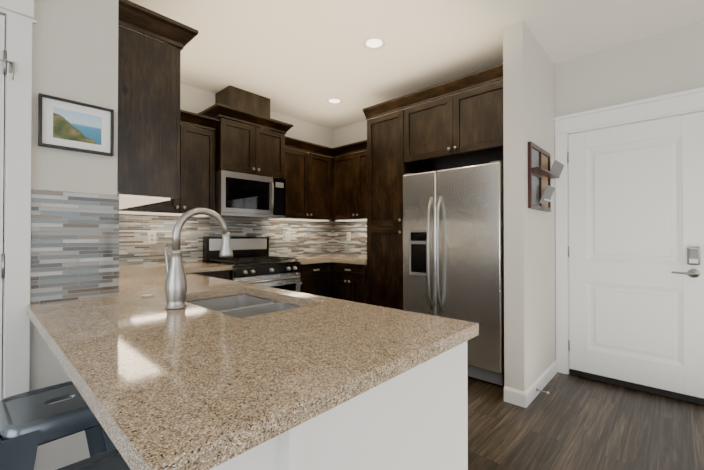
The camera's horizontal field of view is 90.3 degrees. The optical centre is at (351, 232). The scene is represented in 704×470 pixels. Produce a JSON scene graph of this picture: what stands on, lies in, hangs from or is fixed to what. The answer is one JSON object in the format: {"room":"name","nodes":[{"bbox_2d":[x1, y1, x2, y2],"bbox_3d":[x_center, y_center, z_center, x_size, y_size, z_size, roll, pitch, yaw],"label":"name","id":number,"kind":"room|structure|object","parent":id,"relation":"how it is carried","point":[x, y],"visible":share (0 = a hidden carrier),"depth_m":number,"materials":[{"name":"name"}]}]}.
{"room":"kitchen","nodes":[
{"label":"kitchen","id":0,"kind":"room"},
{"bbox_2d":[0,0,117,469],"bbox_3d":[-2.546,-0.164,0.124,0.120,2.700,4.175,0,-1,43],"label":"wall","id":1,"kind":"structure","parent":0,"point":[74,50],"depth_m":1.46,"materials":[{"name":"paint"}]},
{"bbox_2d":[0,15,6,400],"bbox_3d":[-1.629,0.172,1.048,0.060,2.020,0.836,0,-1,43],"label":"closet door","id":2,"kind":"structure","parent":1,"relation":"in","point":[3,64],"depth_m":1.34,"materials":[{"name":"white wood"}]},
{"bbox_2d":[0,59,14,79],"bbox_3d":[-1.312,-0.621,1.329,0.020,0.075,0.045,0,-1,43],"label":"flip latch","id":3,"kind":"object","parent":1,"relation":"attached to","point":[11,67],"visible":1,"depth_m":1.34,"materials":[{"name":"silver metal"}]},
{"bbox_2d":[0,0,35,397],"bbox_3d":[-1.603,0.109,1.017,0.045,2.170,1.040,0,-1,43],"label":"door frame","id":4,"kind":"structure","parent":1,"relation":"attached to","point":[20,18],"depth_m":1.36,"materials":[{"name":"white wood"}]},
{"bbox_2d":[38,93,113,155],"bbox_3d":[-1.174,-0.455,1.500,0.022,0.210,0.255,0,-1,43],"label":"picture frame","id":5,"kind":"object","parent":1,"relation":"attached to","point":[67,124],"visible":1,"depth_m":1.49,"materials":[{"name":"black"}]},
{"bbox_2d":[54,192,125,295],"bbox_3d":[-1.690,0.052,2.180,1.680,0.473,0.009,0,-1,43],"label":"tile backsplash","id":6,"kind":"structure","parent":1,"relation":"attached to","point":[85,245],"depth_m":1.54,"materials":[{"name":"tile"}]},
{"bbox_2d":[117,0,184,207],"bbox_3d":[-1.297,-0.645,2.030,0.714,0.916,0.308,0,-1,43],"label":"upper cabinet","id":7,"kind":"object","parent":1,"relation":"attached to","point":[148,162],"depth_m":1.78,"materials":[{"name":"brown wood"}]},
{"bbox_2d":[180,83,332,221],"bbox_3d":[-1.345,-0.131,3.919,0.120,2.700,3.265,0,-1,43],"label":"wall","id":8,"kind":"structure","parent":0,"point":[195,100],"depth_m":4.36,"materials":[{"name":"paint"}]},
{"bbox_2d":[119,109,218,216],"bbox_3d":[-1.696,-0.629,3.179,0.374,0.927,0.832,0,-1,43],"label":"upper cabinet","id":9,"kind":"object","parent":8,"relation":"attached to","point":[197,163],"visible":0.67,"depth_m":3.25,"materials":[{"name":"brown wood"}]},
{"bbox_2d":[126,214,333,265],"bbox_3d":[-1.297,0.067,3.874,0.008,0.473,3.024,0,-1,43],"label":"tile backsplash","id":10,"kind":"structure","parent":8,"relation":"attached to","point":[307,238],"depth_m":3.65,"materials":[{"name":"tile"}]},
{"bbox_2d":[148,231,155,243],"bbox_3d":[-1.861,0.044,3.255,0.006,0.116,0.072,0,-1,43],"label":"electrical outlet","id":11,"kind":"object","parent":10,"relation":"attached to","point":[151,237],"visible":1,"depth_m":3.25,"materials":[{"name":"grey plastic"}]},
{"bbox_2d":[285,232,289,240],"bbox_3d":[-0.807,0.044,4.391,0.006,0.116,0.072,0,-1,43],"label":"electrical outlet","id":12,"kind":"object","parent":10,"relation":"attached to","point":[287,236],"visible":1,"depth_m":4.39,"materials":[{"name":"grey plastic"}]},
{"bbox_2d":[198,85,293,178],"bbox_3d":[-1.123,-1.040,3.739,0.460,0.880,0.887,0,-1,43],"label":"upper cabinet","id":13,"kind":"object","parent":8,"relation":"attached to","point":[246,143],"visible":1,"depth_m":3.59,"materials":[{"name":"brown wood"}]},
{"bbox_2d":[208,170,285,218],"bbox_3d":[-1.120,-0.381,3.731,0.449,0.432,0.751,0,-1,43],"label":"microwave","id":14,"kind":"object","parent":13,"relation":"attached to","point":[243,195],"visible":0.98,"depth_m":3.56,"materials":[{"name":"silver metal"}]},
{"bbox_2d":[268,136,331,221],"bbox_3d":[-0.650,-0.619,4.307,0.374,0.927,0.720,0,-1,43],"label":"upper cabinet","id":15,"kind":"object","parent":8,"relation":"attached to","point":[319,187],"depth_m":4.25,"materials":[{"name":"brown wood"}]},
{"bbox_2d":[125,0,703,129],"bbox_3d":[0.301,-1.558,-0.360,8.370,0.080,7.320,0,-1,43],"label":"ceiling","id":16,"kind":"structure","parent":0,"point":[303,60],"depth_m":2.70,"materials":[{"name":"paint"}]},
{"bbox_2d":[327,98,341,103],"bbox_3d":[-0.196,-1.477,3.920,0.176,0.007,0.176,0,-1,43],"label":"recessed light","id":17,"kind":"object","parent":16,"relation":"in","point":[334,100],"visible":1,"depth_m":3.91,"materials":[{"name":"white glass"}]},
{"bbox_2d":[363,37,384,48],"bbox_3d":[0.174,-1.487,2.745,0.176,0.007,0.176,0,-1,43],"label":"recessed light","id":18,"kind":"object","parent":16,"relation":"in","point":[373,42],"visible":1,"depth_m":2.73,"materials":[{"name":"white glass"}]},
{"bbox_2d":[333,20,703,373],"bbox_3d":[2.793,-0.145,2.227,8.250,2.700,0.120,0,-1,43],"label":"wall","id":19,"kind":"structure","parent":0,"point":[665,62],"depth_m":2.74,"materials":[{"name":"paint"}]},
{"bbox_2d":[332,140,366,221],"bbox_3d":[0.013,-0.617,4.455,1.146,0.927,0.397,0,-1,43],"label":"upper cabinet","id":20,"kind":"object","parent":19,"relation":"attached to","point":[349,172],"depth_m":4.35,"materials":[{"name":"brown wood"}]},
{"bbox_2d":[334,221,367,256],"bbox_3d":[0.156,0.073,4.582,1.120,0.473,0.007,0,-1,43],"label":"tile backsplash","id":21,"kind":"structure","parent":19,"relation":"attached to","point":[357,246],"depth_m":4.73,"materials":[{"name":"tile"}]},
{"bbox_2d":[347,232,350,240],"bbox_3d":[-0.045,0.047,4.760,0.072,0.116,0.006,0,-1,43],"label":"electrical outlet","id":22,"kind":"object","parent":21,"relation":"attached to","point":[348,236],"visible":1,"depth_m":4.75,"materials":[{"name":"grey plastic"}]},
{"bbox_2d":[403,79,503,170],"bbox_3d":[1.097,-0.953,3.308,1.044,0.534,0.608,0,-1,43],"label":"upper cabinet","id":23,"kind":"object","parent":19,"relation":"attached to","point":[462,129],"depth_m":3.11,"materials":[{"name":"brown wood"}]},
{"bbox_2d":[554,87,703,374],"bbox_3d":[2.189,0.100,2.740,1.088,2.218,0.145,0,-1,43],"label":"door frame","id":24,"kind":"structure","parent":19,"relation":"attached to","point":[675,104],"depth_m":3.00,"materials":[{"name":"white wood"}]},
{"bbox_2d":[567,112,703,404],"bbox_3d":[2.162,0.178,2.716,0.841,2.053,0.116,0,-1,43],"label":"entry door","id":25,"kind":"structure","parent":19,"relation":"in","point":[636,256],"depth_m":2.68,"materials":[{"name":"painted wood"},{"name":"brushed metal"}]},
{"bbox_2d":[503,20,555,391],"bbox_3d":[1.443,-0.140,2.804,0.135,2.700,0.870,0,-1,43],"label":"wall","id":26,"kind":"structure","parent":0,"point":[529,235],"depth_m":2.52,"materials":[{"name":"paint"}]},
{"bbox_2d":[517,360,556,407],"bbox_3d":[1.480,1.157,2.733,0.060,0.104,0.862,0,-1,43],"label":"baseboard","id":27,"kind":"structure","parent":26,"relation":"attached to","point":[525,399],"depth_m":2.58,"materials":[{"name":"white wood"}]},
{"bbox_2d":[528,141,563,211],"bbox_3d":[1.494,-0.414,2.677,0.113,0.475,0.570,0,-1,43],"label":"key holder","id":28,"kind":"object","parent":26,"relation":"attached to","point":[542,173],"visible":1,"depth_m":2.66,"materials":[{"name":"red wood"}]},
{"bbox_2d":[467,372,703,469],"bbox_3d":[0.301,1.212,-0.384,8.370,0.060,7.320,0,-1,43],"label":"floor","id":29,"kind":"structure","parent":0,"point":[570,422],"depth_m":2.14,"materials":[{"name":"brown wood"}]},
{"bbox_2d":[0,381,115,469],"bbox_3d":[-0.911,0.853,1.091,0.424,0.680,0.424,0,-1,41],"label":"stool","id":30,"kind":"object","parent":29,"relation":"on","point":[31,421],"visible":0.56,"depth_m":1.00,"materials":[{"name":"grey painted metal"}]},
{"bbox_2d":[56,448,130,469],"bbox_3d":[-0.497,0.850,0.710,0.424,0.680,0.424,0,-1,45],"label":"stool","id":31,"kind":"object","parent":29,"relation":"on","point":[112,459],"visible":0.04,"depth_m":0.78,"materials":[{"name":"grey"}]},
{"bbox_2d":[191,270,229,279],"bbox_3d":[-1.502,0.773,3.179,0.641,0.876,0.550,0,-1,43],"label":"base cabinet","id":32,"kind":"object","parent":29,"relation":"on","point":[223,274],"visible":0.02,"depth_m":3.10,"materials":[{"name":"brown wood"}]},
{"bbox_2d":[159,262,232,270],"bbox_3d":[-1.488,0.317,3.193,0.649,0.036,0.521,0,-1,43],"label":"countertop","id":33,"kind":"structure","parent":32,"relation":"on","point":[197,266],"depth_m":3.09,"materials":[{"name":"stone"}]},
{"bbox_2d":[203,237,300,291],"bbox_3d":[-1.020,0.628,3.628,0.719,1.173,0.751,0,-1,43],"label":"range","id":34,"kind":"object","parent":29,"relation":"on","point":[251,261],"visible":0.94,"depth_m":3.57,"materials":[{"name":"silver metal"}]},
{"bbox_2d":[300,262,366,303],"bbox_3d":[-0.231,0.782,4.178,1.146,0.876,1.116,0,-1,43],"label":"base cabinet","id":35,"kind":"object","parent":29,"relation":"on","point":[345,281],"visible":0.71,"depth_m":3.94,"materials":[{"name":"brown wood"}]},
{"bbox_2d":[280,255,330,263],"bbox_3d":[-0.645,0.325,4.115,0.634,0.036,0.462,0,-1,43],"label":"countertop","id":36,"kind":"structure","parent":35,"relation":"on","point":[306,259],"depth_m":4.01,"materials":[{"name":"stone"}]},
{"bbox_2d":[323,255,366,264],"bbox_3d":[-0.076,0.327,4.350,1.147,0.036,0.659,0,-1,43],"label":"countertop","id":37,"kind":"structure","parent":35,"relation":"on","point":[334,258],"depth_m":4.08,"materials":[{"name":"stone"}]},
{"bbox_2d":[210,341,467,469],"bbox_3d":[-0.075,0.755,1.040,0.584,0.878,0.638,0,-1,43],"label":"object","id":38,"kind":"object","parent":29,"relation":"on","point":[415,418],"depth_m":0.79,"materials":[{"name":"white wood"}]},
{"bbox_2d":[27,265,478,469],"bbox_3d":[-1.072,0.404,1.811,3.139,0.237,0.920,0,-1,43],"label":"countertop","id":39,"kind":"structure","parent":38,"relation":"on","point":[215,372],"depth_m":0.80,"materials":[{"name":"stone"}]},
{"bbox_2d":[163,208,232,309],"bbox_3d":[-0.612,0.091,1.400,0.117,0.381,0.266,0,-1,43],"label":"faucet","id":40,"kind":"object","parent":39,"relation":"on","point":[175,288],"visible":1,"depth_m":1.31,"materials":[{"name":"silver metal"}]},
{"bbox_2d":[366,107,429,309],"bbox_3d":[0.539,0.000,3.818,0.478,2.432,0.608,0,-1,43],"label":"tall cabinet","id":41,"kind":"object","parent":29,"relation":"on","point":[386,168],"depth_m":3.60,"materials":[{"name":"brown wood"}]},
{"bbox_2d":[403,160,503,385],"bbox_3d":[1.021,0.320,3.240,0.917,1.767,0.759,0,-1,43],"label":"refrigerator","id":42,"kind":"object","parent":29,"relation":"on","point":[453,243],"visible":0.81,"depth_m":2.92,"materials":[{"name":"grey metal"}]}
]}

